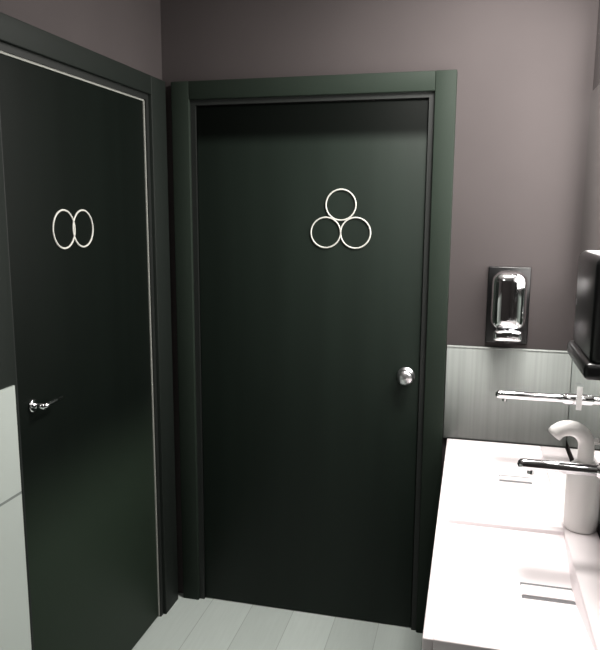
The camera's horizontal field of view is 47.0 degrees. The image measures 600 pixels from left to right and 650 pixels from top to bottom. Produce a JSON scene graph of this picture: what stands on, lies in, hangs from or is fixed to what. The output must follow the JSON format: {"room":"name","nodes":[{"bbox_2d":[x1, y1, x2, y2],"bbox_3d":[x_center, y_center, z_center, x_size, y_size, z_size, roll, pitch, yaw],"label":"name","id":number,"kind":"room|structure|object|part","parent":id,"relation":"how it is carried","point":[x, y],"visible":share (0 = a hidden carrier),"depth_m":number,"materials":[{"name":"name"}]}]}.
{"room":"public restroom","nodes":[
{"label":"public restroom","id":0,"kind":"room"},
{"bbox_2d":[0,0,161,79],"bbox_3d":[-1.028,0.175,1.124,0.100,2.600,3.600,3,10,14],"label":"wall","id":1,"kind":"structure","parent":0,"point":[127,32],"depth_m":2.28,"materials":[{"name":"grey paint"}]},
{"bbox_2d":[0,385,31,649],"bbox_3d":[-1.092,0.951,0.718,0.041,1.200,2.550,3,10,14],"label":"wall","id":2,"kind":"structure","parent":1,"relation":"attached to","point":[15,634],"depth_m":1.85,"materials":[{"name":"white tile"}]},
{"bbox_2d":[0,12,177,649],"bbox_3d":[-0.665,0.213,2.289,0.056,2.150,1.115,3,10,14],"label":"door","id":3,"kind":"structure","parent":1,"relation":"in","point":[86,333],"depth_m":2.23,"materials":[{"name":"green laminate"}]},
{"bbox_3d":[-0.794,0.290,1.819,0.036,2.150,0.128,3,10,14],"label":"frame","id":4,"kind":"part","parent":3,"relation":"part of","materials":[{"name":"black wood"}]},
{"bbox_3d":[-0.783,0.312,1.897,0.022,2.082,0.020,3,10,14],"label":"stop frame","id":5,"kind":"part","parent":3,"relation":"part of","materials":[{"name":"black wood"}]},
{"bbox_3d":[-0.732,0.224,1.994,0.044,0.038,0.112,3,10,14],"label":"lever handle","id":6,"kind":"part","parent":3,"relation":"part of","materials":[{"name":"silver metal"}]},
{"bbox_2d":[52,209,93,248],"bbox_3d":[-0.696,-0.295,2.123,0.006,0.120,0.225,3,10,14],"label":"restroom sign","id":7,"kind":"object","parent":3,"relation":"attached to","point":[78,211],"visible":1,"depth_m":2.12,"materials":[{"name":"silver metal"}]},
{"bbox_3d":[-0.675,-0.771,2.134,0.022,0.020,0.824,3,10,14],"label":"stop frame","id":8,"kind":"part","parent":3,"relation":"part of","materials":[{"name":"black wood"}]},
{"bbox_3d":[-0.668,-0.815,2.125,0.036,0.068,0.864,3,10,14],"label":"frame","id":9,"kind":"part","parent":3,"relation":"part of","materials":[{"name":"black wood"}]},
{"bbox_3d":[-0.578,0.180,2.705,0.022,2.082,0.020,3,10,14],"label":"stop frame","id":10,"kind":"part","parent":3,"relation":"part of","materials":[{"name":"black wood"}]},
{"bbox_3d":[-0.554,0.136,2.766,0.036,2.150,0.123,3,10,14],"label":"frame","id":11,"kind":"part","parent":3,"relation":"part of","materials":[{"name":"black wood"}]},
{"bbox_2d":[132,593,422,649],"bbox_3d":[-0.222,1.524,1.139,1.775,0.060,3.800,3,10,14],"label":"floor","id":12,"kind":"structure","parent":0,"point":[209,623],"depth_m":2.77,"materials":[{"name":"grey wood"}]},
{"bbox_2d":[422,438,599,649],"bbox_3d":[0.609,0.941,2.033,0.425,0.810,1.298,3,10,14],"label":"sink vanity","id":13,"kind":"object","parent":12,"relation":"on","point":[507,573],"visible":1,"depth_m":1.74,"materials":[{"name":"white"}]},
{"bbox_2d":[548,420,599,533],"bbox_3d":[0.741,0.405,1.872,0.146,0.301,0.090,3,10,14],"label":"soap pump","id":14,"kind":"object","parent":13,"relation":"on","point":[582,493],"visible":0.88,"depth_m":1.84,"materials":[{"name":"white plastic"}]},
{"bbox_2d":[160,0,598,626],"bbox_3d":[0.234,-0.077,2.695,1.775,2.600,0.100,3,10,14],"label":"wall","id":15,"kind":"structure","parent":0,"point":[525,68],"depth_m":2.46,"materials":[{"name":"grey paint"}]},
{"bbox_2d":[171,70,457,632],"bbox_3d":[0.020,0.149,2.704,1.076,2.150,0.062,3,10,14],"label":"door","id":16,"kind":"structure","parent":15,"relation":"in","point":[301,364],"depth_m":2.70,"materials":[{"name":"green laminate"}]},
{"bbox_3d":[-0.463,0.125,2.836,0.073,2.150,0.036,3,10,14],"label":"frame","id":17,"kind":"part","parent":16,"relation":"part of","materials":[{"name":"black wood"}]},
{"bbox_3d":[-0.417,0.159,2.837,0.020,2.082,0.022,3,10,14],"label":"stop frame","id":18,"kind":"part","parent":16,"relation":"part of","materials":[{"name":"black wood"}]},
{"bbox_3d":[0.029,-0.838,2.561,0.889,0.020,0.022,3,10,14],"label":"stop frame","id":19,"kind":"part","parent":16,"relation":"part of","materials":[{"name":"black wood"}]},
{"bbox_3d":[0.028,-0.880,2.547,0.929,0.068,0.036,3,10,14],"label":"frame","id":20,"kind":"part","parent":16,"relation":"part of","materials":[{"name":"black wood"}]},
{"bbox_2d":[310,189,370,248],"bbox_3d":[0.153,-0.399,2.597,0.234,0.224,0.006,3,10,14],"label":"restroom sign","id":21,"kind":"object","parent":16,"relation":"attached to","point":[351,215],"visible":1,"depth_m":2.60,"materials":[{"name":"silver metal"}]},
{"bbox_3d":[0.398,0.198,2.609,0.060,0.060,0.050,3,10,14],"label":"knob","id":22,"kind":"part","parent":16,"relation":"part of","materials":[{"name":"silver metal"}]},
{"bbox_3d":[0.403,0.194,2.630,0.068,0.068,0.006,3,10,14],"label":"knob","id":23,"kind":"part","parent":16,"relation":"part of","materials":[{"name":"silver metal"}]},
{"bbox_3d":[0.465,0.199,2.620,0.020,2.082,0.022,3,10,14],"label":"stop frame","id":24,"kind":"part","parent":16,"relation":"part of","materials":[{"name":"black wood"}]},
{"bbox_3d":[0.509,0.169,2.596,0.074,2.150,0.036,3,10,14],"label":"frame","id":25,"kind":"part","parent":16,"relation":"part of","materials":[{"name":"black wood"}]},
{"bbox_2d":[443,345,571,447],"bbox_3d":[0.762,0.263,2.558,0.440,0.360,0.016,3,10,14],"label":"backsplash","id":26,"kind":"structure","parent":15,"relation":"attached to","point":[472,410],"depth_m":2.55,"materials":[{"name":"grey"}]},
{"bbox_2d":[485,266,531,343],"bbox_3d":[0.743,-0.065,2.460,0.148,0.278,0.110,3,10,14],"label":"soap dispenser","id":27,"kind":"object","parent":15,"relation":"attached to","point":[508,292],"visible":1,"depth_m":2.43,"materials":[{"name":"silver metal"}]},
{"bbox_2d":[566,0,599,537],"bbox_3d":[0.594,0.249,0.724,0.106,2.600,3.600,3,10,14],"label":"wall","id":28,"kind":"structure","parent":0,"point":[588,413],"depth_m":2.23,"materials":[{"name":"grey paint"}]},
{"bbox_2d":[495,383,579,409],"bbox_3d":[0.802,0.233,2.340,0.270,0.080,0.056,3,10,14],"label":"faucet","id":29,"kind":"object","parent":28,"relation":"attached to","point":[566,398],"visible":0.98,"depth_m":2.33,"materials":[{"name":"silver metal"}]},
{"bbox_2d":[517,458,599,478],"bbox_3d":[0.654,0.340,1.685,0.235,0.080,0.056,3,10,14],"label":"faucet","id":30,"kind":"object","parent":28,"relation":"attached to","point":[531,465],"visible":1,"depth_m":1.68,"materials":[{"name":"silver metal"}]},
{"bbox_2d":[567,250,599,380],"bbox_3d":[0.733,-0.034,1.677,0.108,0.280,0.310,3,10,14],"label":"paper towel dispenser","id":31,"kind":"object","parent":28,"relation":"attached to","point":[584,350],"visible":1,"depth_m":1.62,"materials":[{"name":"black plastic"}]}
]}

